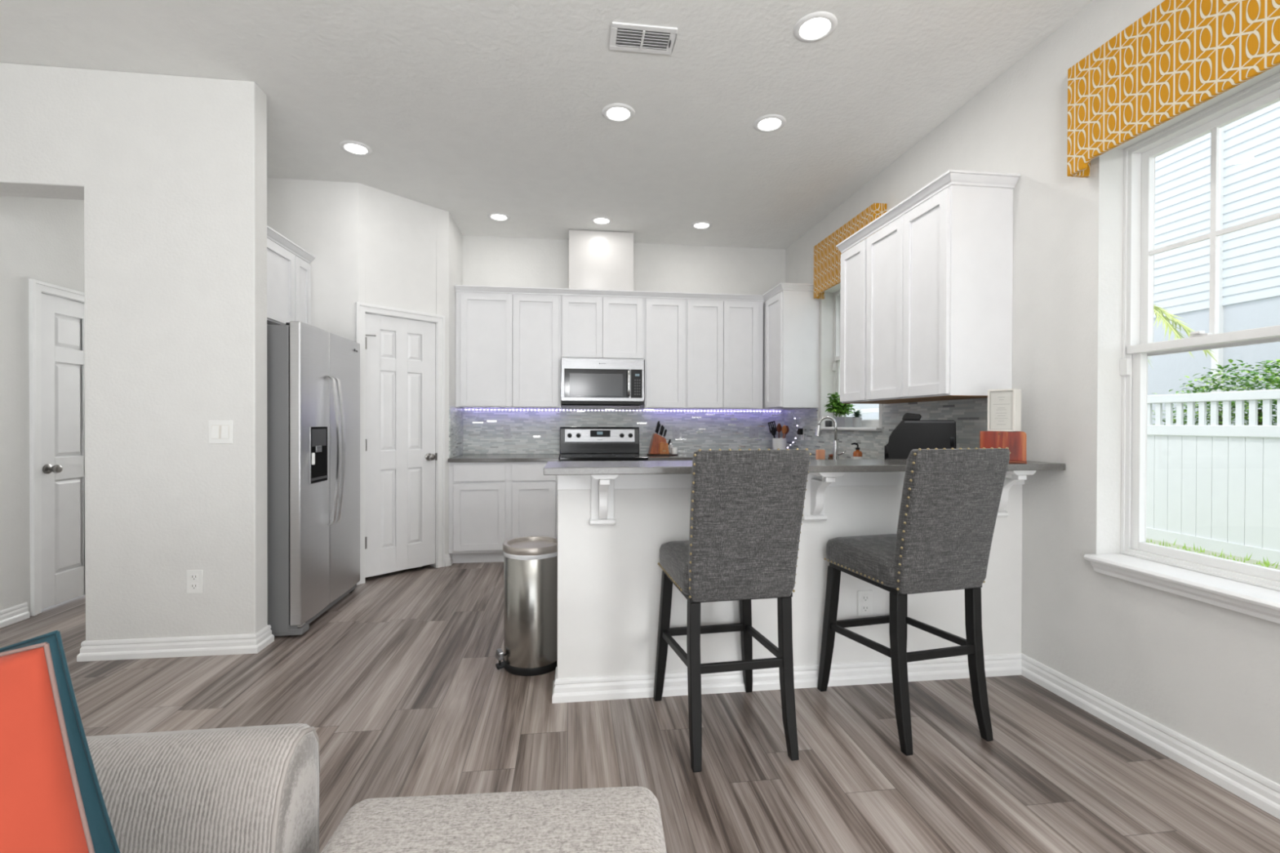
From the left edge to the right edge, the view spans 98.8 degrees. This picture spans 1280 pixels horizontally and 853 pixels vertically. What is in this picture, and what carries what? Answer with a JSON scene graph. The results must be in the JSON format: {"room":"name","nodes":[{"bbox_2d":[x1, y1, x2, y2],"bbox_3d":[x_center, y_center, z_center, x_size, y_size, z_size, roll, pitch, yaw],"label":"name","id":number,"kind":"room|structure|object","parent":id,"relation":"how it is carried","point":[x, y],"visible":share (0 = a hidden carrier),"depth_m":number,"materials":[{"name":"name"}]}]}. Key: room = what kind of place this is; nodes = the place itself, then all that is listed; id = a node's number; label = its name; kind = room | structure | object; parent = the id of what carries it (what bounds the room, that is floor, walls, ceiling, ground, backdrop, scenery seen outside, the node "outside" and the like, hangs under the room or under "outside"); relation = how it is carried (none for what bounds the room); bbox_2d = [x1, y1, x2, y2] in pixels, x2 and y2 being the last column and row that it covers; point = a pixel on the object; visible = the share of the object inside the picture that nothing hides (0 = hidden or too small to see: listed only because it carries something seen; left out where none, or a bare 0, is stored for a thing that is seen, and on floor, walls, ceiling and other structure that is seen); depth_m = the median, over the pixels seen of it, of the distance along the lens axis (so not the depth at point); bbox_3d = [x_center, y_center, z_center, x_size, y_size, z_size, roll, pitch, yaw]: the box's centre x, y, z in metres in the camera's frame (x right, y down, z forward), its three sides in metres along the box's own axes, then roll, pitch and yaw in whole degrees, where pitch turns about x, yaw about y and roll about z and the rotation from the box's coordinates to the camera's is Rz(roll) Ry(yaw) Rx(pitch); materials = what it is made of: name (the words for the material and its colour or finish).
{"room":"open-plan kitchen","nodes":[
{"label":"open-plan kitchen","id":0,"kind":"room"},
{"bbox_2d":[0,195,84,616],"bbox_3d":[-4.084,-0.331,5.046,0.120,3.020,4.760,0,0,-7],"label":"wall","id":1,"kind":"structure","parent":0,"point":[42,239],"depth_m":3.38,"materials":[{"name":"paint"}]},
{"bbox_2d":[0,602,29,627],"bbox_3d":[-3.765,1.143,3.064,0.021,0.097,0.708,0,0,-7],"label":"baseboard","id":2,"kind":"structure","parent":1,"relation":"attached to","point":[15,614],"depth_m":3.33,"materials":[{"name":"white wood"}]},
{"bbox_2d":[28,278,85,616],"bbox_3d":[-3.895,0.128,3.881,0.164,2.116,0.911,0,0,-7],"label":"door","id":3,"kind":"structure","parent":1,"relation":"in","point":[56,325],"depth_m":3.63,"materials":[{"name":"white paint"}]},
{"bbox_2d":[0,62,267,640],"bbox_3d":[-3.796,-0.331,5.083,2.940,3.032,4.760,0,0,-7],"label":"wall","id":4,"kind":"structure","parent":0,"point":[169,172],"depth_m":2.85,"materials":[{"name":"paint"}]},
{"bbox_2d":[76,624,274,662],"bbox_3d":[-2.472,1.146,3.082,0.850,0.097,0.481,0,0,-7],"label":"baseboard","id":5,"kind":"structure","parent":4,"relation":"attached to","point":[252,643],"depth_m":2.85,"materials":[{"name":"white wood"}]},
{"bbox_2d":[186,569,202,593],"bbox_3d":[-2.330,0.811,2.871,0.076,0.122,0.008,0,0,-7],"label":"electrical outlet","id":6,"kind":"object","parent":4,"relation":"attached to","point":[194,577],"visible":1,"depth_m":2.87,"materials":[{"name":"white plastic"}]},
{"bbox_2d":[208,420,233,443],"bbox_3d":[-2.202,0.029,2.880,0.118,0.122,0.014,0,0,-7],"label":"light switch","id":7,"kind":"object","parent":4,"relation":"attached to","point":[219,431],"visible":1,"depth_m":2.88,"materials":[{"name":"white plastic"}]},
{"bbox_2d":[266,238,311,324],"bbox_3d":[-2.579,-0.945,3.514,0.419,0.523,1.095,0,0,-7],"label":"upper cabinet","id":8,"kind":"object","parent":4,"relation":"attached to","point":[288,276],"visible":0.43,"depth_m":3.72,"materials":[{"name":"white paint"}]},
{"bbox_2d":[266,225,315,263],"bbox_3d":[-2.368,-1.233,3.539,0.044,0.052,1.093,0,0,-7],"label":"crown molding","id":9,"kind":"structure","parent":8,"relation":"attached to","point":[273,235],"depth_m":3.74,"materials":[{"name":"white paint"}]},
{"bbox_2d":[266,177,358,342],"bbox_3d":[-2.516,-0.322,4.141,0.780,3.020,0.120,0,0,-7],"label":"wall","id":10,"kind":"structure","parent":0,"point":[321,217],"depth_m":4.10,"materials":[{"name":"paint"}]},
{"bbox_2d":[358,182,448,554],"bbox_3d":[-1.922,-0.324,4.449,0.120,3.024,0.741,0,0,41],"label":"wall","id":11,"kind":"structure","parent":0,"point":[403,242],"depth_m":4.38,"materials":[{"name":"paint"}]},
{"bbox_2d":[355,302,444,585],"bbox_3d":[-1.913,0.127,4.400,0.164,2.123,0.719,0,0,41],"label":"door","id":12,"kind":"structure","parent":11,"relation":"in","point":[402,351],"depth_m":4.39,"materials":[{"name":"white paint"}]},
{"bbox_2d":[444,553,453,566],"bbox_3d":[-1.633,1.139,4.706,0.043,0.097,0.112,0,0,12],"label":"baseboard","id":13,"kind":"structure","parent":11,"relation":"attached to","point":[448,557],"depth_m":4.68,"materials":[{"name":"white wood"}]},
{"bbox_2d":[448,212,462,406],"bbox_3d":[-1.729,-0.325,4.974,0.120,3.020,0.593,0,0,-7],"label":"wall","id":14,"kind":"structure","parent":0,"point":[455,237],"depth_m":4.86,"materials":[{"name":"paint"}]},
{"bbox_2d":[448,406,462,457],"bbox_3d":[-1.665,0.046,4.980,0.008,0.444,0.582,0,0,-7],"label":"backsplash","id":15,"kind":"structure","parent":14,"relation":"attached to","point":[455,414],"depth_m":4.93,"materials":[{"name":"tile"}]},
{"bbox_2d":[0,0,1093,248],"bbox_3d":[-1.425,-1.889,1.723,7.198,0.150,12.200,0,0,-7],"label":"ceiling","id":16,"kind":"structure","parent":0,"point":[471,110],"depth_m":2.92,"materials":[{"name":"white paint"}]},
{"bbox_2d":[339,140,372,155],"bbox_3d":[-1.863,-1.822,3.601,0.192,0.010,0.192,0,0,-7],"label":"recessed light","id":17,"kind":"object","parent":16,"relation":"in","point":[355,148],"visible":1,"depth_m":3.59,"materials":[{"name":"white plastic"}]},
{"bbox_2d":[487,212,510,221],"bbox_3d":[-1.231,-1.827,4.792,0.192,0.010,0.192,0,0,-7],"label":"recessed light","id":18,"kind":"object","parent":16,"relation":"in","point":[498,216],"visible":1,"depth_m":4.78,"materials":[{"name":"white plastic"}]},
{"bbox_2d":[591,216,612,224],"bbox_3d":[-0.341,-1.826,4.874,0.192,0.010,0.192,0,0,-7],"label":"recessed light","id":19,"kind":"object","parent":16,"relation":"in","point":[597,220],"visible":1,"depth_m":4.86,"materials":[{"name":"white plastic"}]},
{"bbox_2d":[601,103,635,122],"bbox_3d":[-0.126,-1.815,3.185,0.192,0.010,0.192,0,0,-7],"label":"recessed light","id":20,"kind":"object","parent":16,"relation":"in","point":[615,113],"visible":1,"depth_m":3.18,"materials":[{"name":"white plastic"}]},
{"bbox_2d":[608,22,677,54],"bbox_3d":[0.012,-1.805,2.567,0.306,0.022,0.177,0,0,-7],"label":"ceiling vent","id":21,"kind":"object","parent":16,"relation":"in","point":[625,37],"visible":1,"depth_m":2.56,"materials":[{"name":"grey plastic"}]},
{"bbox_2d":[690,221,711,229],"bbox_3d":[0.558,-1.824,4.983,0.192,0.010,0.192,0,0,-7],"label":"recessed light","id":22,"kind":"object","parent":16,"relation":"in","point":[699,224],"visible":1,"depth_m":4.97,"materials":[{"name":"white plastic"}]},
{"bbox_2d":[753,114,786,132],"bbox_3d":[0.777,-1.813,3.292,0.192,0.010,0.192,0,0,-7],"label":"recessed light","id":23,"kind":"object","parent":16,"relation":"in","point":[771,122],"visible":1,"depth_m":3.28,"materials":[{"name":"white plastic"}]},
{"bbox_2d":[793,11,837,42],"bbox_3d":[0.795,-1.808,2.493,0.192,0.010,0.192,0,0,-7],"label":"recessed light","id":24,"kind":"object","parent":16,"relation":"in","point":[817,26],"visible":1,"depth_m":2.48,"materials":[{"name":"white plastic"}]},
{"bbox_2d":[568,229,633,297],"bbox_3d":[-0.380,-1.521,5.285,0.605,0.615,0.300,0,0,-7],"label":"wall","id":25,"kind":"structure","parent":0,"point":[597,260],"depth_m":5.14,"materials":[{"name":"white paint"}]},
{"bbox_2d":[462,235,785,455],"bbox_3d":[-0.173,-0.324,5.545,3.351,3.020,0.150,0,0,-7],"label":"wall","id":26,"kind":"structure","parent":0,"point":[487,260],"depth_m":5.50,"materials":[{"name":"paint"}]},
{"bbox_2d":[455,292,561,408],"bbox_3d":[-1.215,-0.695,5.159,0.941,1.036,0.348,0,0,-7],"label":"upper cabinet","id":27,"kind":"object","parent":26,"relation":"attached to","point":[508,346],"visible":0.99,"depth_m":4.99,"materials":[{"name":"white paint"}]},
{"bbox_2d":[560,295,644,359],"bbox_3d":[-0.361,-0.920,5.266,0.777,0.583,0.348,0,0,-7],"label":"upper cabinet","id":28,"kind":"object","parent":26,"relation":"attached to","point":[592,326],"visible":0.97,"depth_m":5.09,"materials":[{"name":"white paint"}]},
{"bbox_2d":[560,357,644,405],"bbox_3d":[-0.362,-0.415,5.213,0.762,0.420,0.457,0,0,-7],"label":"microwave","id":29,"kind":"object","parent":28,"relation":"attached to","point":[584,381],"visible":1,"depth_m":5.03,"materials":[{"name":"metal"}]},
{"bbox_2d":[462,408,784,453],"bbox_3d":[-0.109,0.047,5.475,3.220,0.444,0.008,0,0,-7],"label":"backsplash","id":30,"kind":"structure","parent":26,"relation":"attached to","point":[532,432],"depth_m":5.46,"materials":[{"name":"tile"}]},
{"bbox_2d":[503,426,511,438],"bbox_3d":[-1.286,0.059,5.318,0.070,0.115,0.008,0,0,-7],"label":"electrical outlet","id":31,"kind":"object","parent":30,"relation":"attached to","point":[507,430],"visible":1,"depth_m":5.32,"materials":[{"name":"white plastic"}]},
{"bbox_2d":[463,408,798,448],"bbox_3d":[-0.085,0.019,5.250,3.188,0.366,0.443,0,0,-7],"label":"led strip","id":32,"kind":"object","parent":30,"relation":"attached to","point":[464,409],"visible":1,"depth_m":5.44,"materials":[{"name":"purple"}]},
{"bbox_2d":[672,427,679,439],"bbox_3d":[0.365,0.067,5.526,0.070,0.115,0.008,0,0,-7],"label":"electrical outlet","id":33,"kind":"object","parent":30,"relation":"attached to","point":[676,431],"visible":1,"depth_m":5.52,"materials":[{"name":"white plastic"}]},
{"bbox_2d":[749,426,758,437],"bbox_3d":[1.169,0.059,5.628,0.095,0.115,0.008,0,0,-7],"label":"electrical outlet","id":34,"kind":"object","parent":30,"relation":"attached to","point":[753,431],"visible":1,"depth_m":5.62,"materials":[{"name":"white plastic"}]},
{"bbox_2d":[640,297,686,408],"bbox_3d":[0.221,-0.692,5.340,0.396,1.036,0.348,0,0,-7],"label":"upper cabinet","id":35,"kind":"object","parent":26,"relation":"attached to","point":[664,362],"visible":0.99,"depth_m":5.18,"materials":[{"name":"white paint"}]},
{"bbox_2d":[684,299,763,409],"bbox_3d":[0.793,-0.691,5.413,0.756,1.036,0.348,0,0,-7],"label":"upper cabinet","id":36,"kind":"object","parent":26,"relation":"attached to","point":[724,339],"visible":0.98,"depth_m":5.24,"materials":[{"name":"white paint"}]},
{"bbox_2d":[0,561,1279,852],"bbox_3d":[-1.433,1.281,1.742,7.198,0.150,12.200,0,0,-7],"label":"floor","id":37,"kind":"structure","parent":0,"point":[400,686],"depth_m":2.09,"materials":[{"name":"grey wood"}]},
{"bbox_2d":[85,723,319,852],"bbox_3d":[-1.383,0.787,-0.049,1.807,0.860,2.040,0,0,-7],"label":"sofa","id":38,"kind":"object","parent":37,"relation":"on","point":[253,788],"visible":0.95,"depth_m":0.92,"materials":[{"name":"beige fabric"}]},
{"bbox_2d":[0,642,94,852],"bbox_3d":[-0.835,0.501,0.574,0.533,0.533,0.167,0,0,-12],"label":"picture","id":39,"kind":"object","parent":38,"relation":"on","point":[42,811],"visible":1,"depth_m":0.59,"materials":[{"name":"orange fabric"}]},
{"bbox_2d":[0,630,120,852],"bbox_3d":[-0.923,0.547,0.685,0.557,0.564,0.145,0,0,-18],"label":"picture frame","id":40,"kind":"object","parent":38,"relation":"on","point":[101,831],"visible":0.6,"depth_m":0.72,"materials":[{"name":"teal fabric"}]},
{"bbox_2d":[266,320,359,635],"bbox_3d":[-2.292,0.297,3.499,0.809,1.789,0.890,0,0,-7],"label":"refrigerator","id":41,"kind":"object","parent":37,"relation":"on","point":[313,372],"visible":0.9,"depth_m":3.20,"materials":[{"name":"grey metal"}]},
{"bbox_2d":[320,786,666,852],"bbox_3d":[-0.239,0.961,0.760,0.600,0.508,0.675,0,0,-4],"label":"ottoman","id":42,"kind":"object","parent":37,"relation":"on","point":[611,820],"visible":1,"depth_m":0.98,"materials":[{"name":"beige fabric"}]},
{"bbox_2d":[448,459,559,563],"bbox_3d":[-1.204,0.744,5.034,0.936,0.884,0.619,0,0,-7],"label":"base cabinet","id":43,"kind":"object","parent":37,"relation":"on","point":[491,504],"visible":0.76,"depth_m":4.73,"materials":[{"name":"white paint"}]},
{"bbox_2d":[448,453,559,462],"bbox_3d":[-1.205,0.286,5.020,0.932,0.031,0.639,0,0,-7],"label":"countertop","id":44,"kind":"structure","parent":43,"relation":"on","point":[478,457],"depth_m":4.75,"materials":[{"name":"grey stone"}]},
{"bbox_2d":[495,536,557,675],"bbox_3d":[-0.540,0.893,2.793,0.298,0.617,0.317,0,0,16],"label":"trash can","id":45,"kind":"object","parent":37,"relation":"on","point":[530,562],"visible":0.88,"depth_m":2.66,"materials":[{"name":"silver metal"}]},
{"bbox_2d":[560,426,648,461],"bbox_3d":[-0.356,0.598,5.083,0.778,1.180,0.722,0,0,-7],"label":"range","id":46,"kind":"object","parent":37,"relation":"on","point":[576,443],"visible":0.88,"depth_m":5.36,"materials":[{"name":"silver metal"}]},
{"bbox_2d":[560,453,648,459],"bbox_3d":[-0.349,0.277,5.078,0.768,0.021,0.600,0,0,-7],"label":"cooktop","id":47,"kind":"object","parent":46,"relation":"in","point":[563,455],"depth_m":4.87,"materials":[{"name":"black glass"}]},
{"bbox_2d":[653,448,811,772],"bbox_3d":[0.339,0.641,2.183,0.454,1.134,0.594,0,0,-11],"label":"bar stool","id":48,"kind":"object","parent":37,"relation":"on","point":[747,506],"visible":1,"depth_m":1.96,"materials":[{"name":"grey fabric"}]},
{"bbox_2d":[817,447,1010,755],"bbox_3d":[1.111,0.642,2.291,0.454,1.134,0.594,0,0,-15],"label":"bar stool","id":49,"kind":"object","parent":37,"relation":"on","point":[951,498],"visible":1,"depth_m":2.07,"materials":[{"name":"grey fabric"}]},
{"bbox_3d":[0.727,0.762,2.999,2.196,0.884,0.659,0,0,-7],"label":"base cabinet","id":50,"kind":"object","parent":37,"relation":"on","visible":0},
{"bbox_2d":[640,453,827,460],"bbox_3d":[0.573,0.296,4.106,2.227,0.031,2.898,0,0,-7],"label":"countertop","id":51,"kind":"structure","parent":50,"relation":"on","point":[681,456],"depth_m":4.91,"materials":[{"name":"grey stone"}]},
{"bbox_2d":[646,453,678,455],"bbox_3d":[0.216,0.267,5.270,0.304,0.010,0.304,0,0,-7],"label":"serving board","id":52,"kind":"object","parent":51,"relation":"on","point":[669,454],"visible":0.7,"depth_m":5.19,"materials":[{"name":"brown wood"}]},
{"bbox_2d":[648,433,669,453],"bbox_3d":[0.181,0.163,5.257,0.191,0.197,0.156,0,0,-7],"label":"knife block","id":53,"kind":"object","parent":52,"relation":"on","point":[658,445],"visible":1,"depth_m":5.20,"materials":[{"name":"brown wood"}]},
{"bbox_2d":[772,438,786,449],"bbox_3d":[1.370,0.194,5.395,0.136,0.160,0.136,0,0,-7],"label":"utensil crock","id":54,"kind":"object","parent":51,"relation":"on","point":[780,443],"visible":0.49,"depth_m":5.34,"materials":[{"name":"white ceramic"}]},
{"bbox_2d":[768,421,777,438],"bbox_3d":[1.306,0.095,5.371,0.119,0.302,0.021,0,0,-19],"label":"slotted turner","id":55,"kind":"object","parent":54,"relation":"in","point":[773,430],"visible":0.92,"depth_m":5.37,"materials":[{"name":"black plastic"}]},
{"bbox_2d":[776,423,782,438],"bbox_3d":[1.372,0.107,5.411,0.056,0.274,0.023,0,0,-7],"label":"wooden spoon","id":56,"kind":"object","parent":54,"relation":"in","point":[779,427],"visible":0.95,"depth_m":5.41,"materials":[{"name":"brown wood"}]},
{"bbox_2d":[776,423,782,431],"bbox_3d":[1.372,0.013,5.413,0.056,0.085,0.016,0,0,-7],"label":"bowl","id":57,"kind":"object","parent":56,"relation":"on","point":[779,427],"depth_m":5.41,"materials":[{"name":"wood"}]},
{"bbox_2d":[781,425,786,438],"bbox_3d":[1.413,0.115,5.382,0.056,0.260,0.019,0,0,5],"label":"wooden spoon","id":58,"kind":"object","parent":54,"relation":"in","point":[784,429],"visible":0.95,"depth_m":5.38,"materials":[{"name":"brown wood"}]},
{"bbox_2d":[781,425,786,433],"bbox_3d":[1.414,0.028,5.381,0.056,0.086,0.016,0,0,-7],"label":"bowl","id":59,"kind":"object","parent":58,"relation":"on","point":[784,429],"depth_m":5.38,"materials":[{"name":"brown wood"}]},
{"bbox_2d":[815,449,825,459],"bbox_3d":[1.514,0.236,4.608,0.070,0.084,0.040,0,0,-7],"label":"sponge","id":60,"kind":"object","parent":51,"relation":"on","point":[820,454],"visible":0.96,"depth_m":4.59,"materials":[{"name":"orange"}]},
{"bbox_2d":[815,415,846,459],"bbox_3d":[1.514,0.097,4.359,0.232,0.368,0.060,0,0,15],"label":"kitchen faucet","id":61,"kind":"object","parent":51,"relation":"on","point":[835,454],"visible":0.81,"depth_m":4.34,"materials":[{"name":"silver metal"}]},
{"bbox_2d":[851,442,862,459],"bbox_3d":[1.619,0.201,4.086,0.071,0.163,0.067,0,0,-28],"label":"soap bottle","id":62,"kind":"object","parent":51,"relation":"on","point":[857,454],"visible":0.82,"depth_m":4.07,"materials":[{"name":"orange glass"}]},
{"bbox_2d":[884,413,956,459],"bbox_3d":[1.545,0.107,3.029,0.352,0.364,0.154,0,0,27],"label":"air fryer","id":63,"kind":"object","parent":51,"relation":"on","point":[912,433],"visible":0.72,"depth_m":2.97,"materials":[{"name":"black plastic"}]},
{"bbox_2d":[557,484,1022,678],"bbox_3d":[0.748,0.699,2.609,2.255,1.014,0.120,0,0,-7],"label":"wall","id":64,"kind":"structure","parent":0,"point":[609,576],"depth_m":2.50,"materials":[{"name":"paint"}]},
{"bbox_2d":[589,474,619,524],"bbox_3d":[-0.155,0.312,2.338,0.116,0.242,0.185,0,0,-7],"label":"corbel","id":65,"kind":"object","parent":64,"relation":"attached to","point":[602,491],"visible":0.9,"depth_m":2.41,"materials":[{"name":"white wood"}]},
{"bbox_2d":[551,653,1022,703],"bbox_3d":[0.738,1.158,2.600,2.276,0.097,0.141,0,0,-7],"label":"baseboard","id":66,"kind":"structure","parent":64,"relation":"attached to","point":[675,683],"depth_m":2.52,"materials":[{"name":"white wood"}]},
{"bbox_2d":[557,471,1024,490],"bbox_3d":[0.758,0.237,2.540,2.254,0.088,0.013,0,0,-7],"label":"trim","id":67,"kind":"structure","parent":64,"relation":"attached to","point":[624,482],"depth_m":2.46,"materials":[{"name":"white wood"}]},
{"bbox_2d":[543,458,1065,475],"bbox_3d":[0.741,0.177,2.478,2.302,0.029,0.378,0,0,-7],"label":"countertop","id":68,"kind":"structure","parent":64,"relation":"on","point":[631,467],"depth_m":2.32,"materials":[{"name":"grey stone"}]},
{"bbox_2d":[979,431,1026,463],"bbox_3d":[1.661,0.093,2.513,0.180,0.142,0.081,0,0,34],"label":"wooden box","id":69,"kind":"object","parent":68,"relation":"on","point":[1015,441],"visible":0.76,"depth_m":2.47,"materials":[{"name":"red wood"}]},
{"bbox_2d":[987,388,1021,431],"bbox_3d":[1.667,-0.074,2.513,0.075,0.193,0.110,0,0,-36],"label":"framed print","id":70,"kind":"object","parent":69,"relation":"on","point":[1004,406],"visible":1,"depth_m":2.49,"materials":[{"name":"paper"}]},
{"bbox_2d":[801,472,844,520],"bbox_3d":[0.818,0.314,2.460,0.116,0.242,0.185,0,0,-7],"label":"corbel","id":71,"kind":"object","parent":64,"relation":"attached to","point":[817,483],"visible":0.81,"depth_m":2.51,"materials":[{"name":"white wood"}]},
{"bbox_2d":[857,590,872,616],"bbox_3d":[1.060,0.832,2.584,0.074,0.120,0.008,0,0,-7],"label":"electrical outlet","id":72,"kind":"object","parent":64,"relation":"attached to","point":[864,597],"visible":1,"depth_m":2.58,"materials":[{"name":"white plastic"}]},
{"bbox_2d":[862,604,868,612],"bbox_3d":[1.060,0.856,2.581,0.034,0.032,0.002,0,0,-7],"label":"socket","id":73,"kind":"object","parent":72,"relation":"attached to","point":[864,607],"depth_m":2.58,"materials":[{"name":"white plastic"}]},
{"bbox_2d":[996,470,1036,516],"bbox_3d":[1.730,0.316,2.576,0.116,0.242,0.185,0,0,-7],"label":"corbel","id":74,"kind":"object","parent":64,"relation":"attached to","point":[1017,475],"visible":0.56,"depth_m":2.56,"materials":[{"name":"white wood"}]},
{"bbox_2d":[785,0,1279,784],"bbox_3d":[2.154,-0.290,0.976,0.122,3.020,9.800,0,0,-7],"label":"wall","id":75,"kind":"structure","parent":0,"point":[1207,673],"depth_m":2.40,"materials":[{"name":"paint"}]},
{"bbox_2d":[755,290,819,409],"bbox_3d":[1.373,-0.689,5.263,0.354,1.036,0.788,0,0,-7],"label":"upper cabinet","id":76,"kind":"object","parent":75,"relation":"attached to","point":[791,318],"visible":0.94,"depth_m":4.88,"materials":[{"name":"white paint"}]},
{"bbox_2d":[454,282,813,301],"bbox_3d":[-0.028,-1.235,4.895,3.228,0.052,0.504,0,0,-7],"label":"crown molding","id":77,"kind":"structure","parent":76,"relation":"attached to","point":[780,286],"depth_m":5.07,"materials":[{"name":"white paint"}]},
{"bbox_2d":[814,426,881,431],"bbox_3d":[1.696,0.019,4.383,0.177,0.024,0.981,0,0,-7],"label":"trim","id":78,"kind":"structure","parent":75,"relation":"attached to","point":[852,428],"depth_m":4.22,"materials":[{"name":"white wood"}]},
{"bbox_2d":[822,392,855,426],"bbox_3d":[1.673,-0.141,4.615,0.212,0.293,0.352,0,0,-7],"label":"potted plant","id":79,"kind":"object","parent":78,"relation":"on","point":[836,406],"visible":0.89,"depth_m":4.55,"materials":[{"name":"plant"}]},
{"bbox_2d":[832,417,853,426],"bbox_3d":[1.699,-0.037,4.548,0.115,0.085,0.215,0,0,-7],"label":"planter","id":80,"kind":"object","parent":79,"relation":"on","point":[842,421],"depth_m":4.45,"materials":[{"name":"ceramic"}]},
{"bbox_2d":[851,409,862,427],"bbox_3d":[1.711,-0.068,4.335,0.096,0.151,0.120,0,0,16],"label":"potted succulent","id":81,"kind":"object","parent":78,"relation":"on","point":[856,420],"visible":1,"depth_m":4.32,"materials":[{"name":"white ceramic"}]},
{"bbox_2d":[851,417,862,427],"bbox_3d":[1.715,-0.033,4.339,0.076,0.080,0.076,0,0,-7],"label":"pot","id":82,"kind":"object","parent":81,"relation":"on","point":[856,421],"depth_m":4.31,"materials":[{"name":"white ceramic"}]},
{"bbox_2d":[813,203,886,298],"bbox_3d":[1.622,-1.340,4.321,0.097,0.455,0.965,0,0,-7],"label":"window valance","id":83,"kind":"object","parent":75,"relation":"attached to","point":[827,257],"visible":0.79,"depth_m":4.42,"materials":[{"name":"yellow fabric"}]},
{"bbox_2d":[832,289,879,427],"bbox_3d":[1.814,-0.587,4.418,0.105,1.194,0.920,0,0,-7],"label":"window","id":84,"kind":"structure","parent":75,"relation":"in","point":[836,365],"depth_m":4.84,"materials":[{"name":"white plastic"}]},
{"bbox_2d":[840,238,903,404],"bbox_3d":[1.576,-0.677,3.653,0.354,1.039,0.337,0,0,-7],"label":"upper cabinet","id":85,"kind":"object","parent":75,"relation":"attached to","point":[853,293],"visible":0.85,"depth_m":3.63,"materials":[{"name":"white paint"}]},
{"bbox_2d":[784,397,987,459],"bbox_3d":[1.675,0.059,4.244,0.008,0.444,2.880,0,0,-7],"label":"backsplash","id":86,"kind":"structure","parent":75,"relation":"attached to","point":[970,416],"depth_m":3.86,"materials":[{"name":"tile"}]},
{"bbox_2d":[866,185,1013,402],"bbox_3d":[1.645,-0.673,3.107,0.354,1.039,0.762,0,0,-7],"label":"upper cabinet","id":87,"kind":"object","parent":75,"relation":"attached to","point":[940,275],"visible":0.98,"depth_m":2.75,"materials":[{"name":"white paint"}]},
{"bbox_2d":[835,169,1020,253],"bbox_3d":[1.615,-1.221,3.248,0.379,0.052,1.146,0,0,-7],"label":"crown molding","id":88,"kind":"structure","parent":87,"relation":"attached to","point":[955,177],"depth_m":2.81,"materials":[{"name":"white paint"}]},
{"bbox_2d":[1021,653,1279,819],"bbox_3d":[2.265,1.181,-0.498,0.021,0.097,6.430,0,0,-7],"label":"baseboard","id":89,"kind":"structure","parent":75,"relation":"attached to","point":[1252,787],"depth_m":2.03,"materials":[{"name":"white wood"}]},
{"bbox_2d":[1066,0,1279,177],"bbox_3d":[1.943,-1.292,1.782,0.097,0.458,1.145,0,0,-7],"label":"window valance","id":90,"kind":"object","parent":75,"relation":"attached to","point":[1180,55],"visible":1,"depth_m":1.96,"materials":[{"name":"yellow fabric"}]},
{"bbox_2d":[1083,553,1279,623],"bbox_3d":[2.023,0.576,1.787,0.177,0.070,1.081,0,0,-7],"label":"windowsill","id":91,"kind":"structure","parent":75,"relation":"attached to","point":[1255,601],"depth_m":1.94,"materials":[{"name":"white wood"}]},
{"bbox_2d":[1120,72,1279,591],"bbox_3d":[2.142,-0.311,1.821,0.105,1.712,1.020,0,0,-7],"label":"window","id":92,"kind":"structure","parent":75,"relation":"in","point":[1139,251],"depth_m":2.26,"materials":[{"name":"white plastic"}]},
{"label":"outside","id":93,"kind":"structure","parent":0,"visible":0},
{"bbox_2d":[1146,537,1279,569],"bbox_3d":[15.040,1.412,10.980,27.400,0.100,42.000,0,0,-7],"label":"ground","id":94,"kind":"structure","parent":93,"point":[1157,542],"depth_m":5.90,"materials":[{"name":"green plant"}]},
{"bbox_2d":[845,101,1279,425],"bbox_3d":[11.293,-3.595,12.994,4.350,9.870,29.000,0,0,-7],"label":"house","id":95,"kind":"structure","parent":94,"relation":"on","point":[1249,258],"depth_m":9.31,"materials":[{"name":"grey paint"}]},
{"bbox_2d":[848,389,1279,564],"bbox_3d":[6.199,0.449,6.857,0.120,1.830,16.048,0,0,-7],"label":"fence","id":96,"kind":"object","parent":94,"relation":"on","point":[1214,487],"visible":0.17,"depth_m":6.00,"materials":[{"name":"plastic"}]},
{"bbox_2d":[1147,304,1217,366],"bbox_3d":[7.280,-0.332,8.671,2.691,3.376,2.668,0,0,-7],"label":"palm tree","id":97,"kind":"object","parent":94,"relation":"on","point":[1161,311],"visible":0.09,"depth_m":7.89,"materials":[{"name":"green plant"}]},
{"bbox_2d":[1147,359,1279,425],"bbox_3d":[7.414,0.271,5.953,1.364,2.212,2.898,0,0,-7],"label":"hedge","id":98,"kind":"object","parent":94,"relation":"on","point":[1277,380],"visible":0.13,"depth_m":6.50,"materials":[{"name":"green plant"}]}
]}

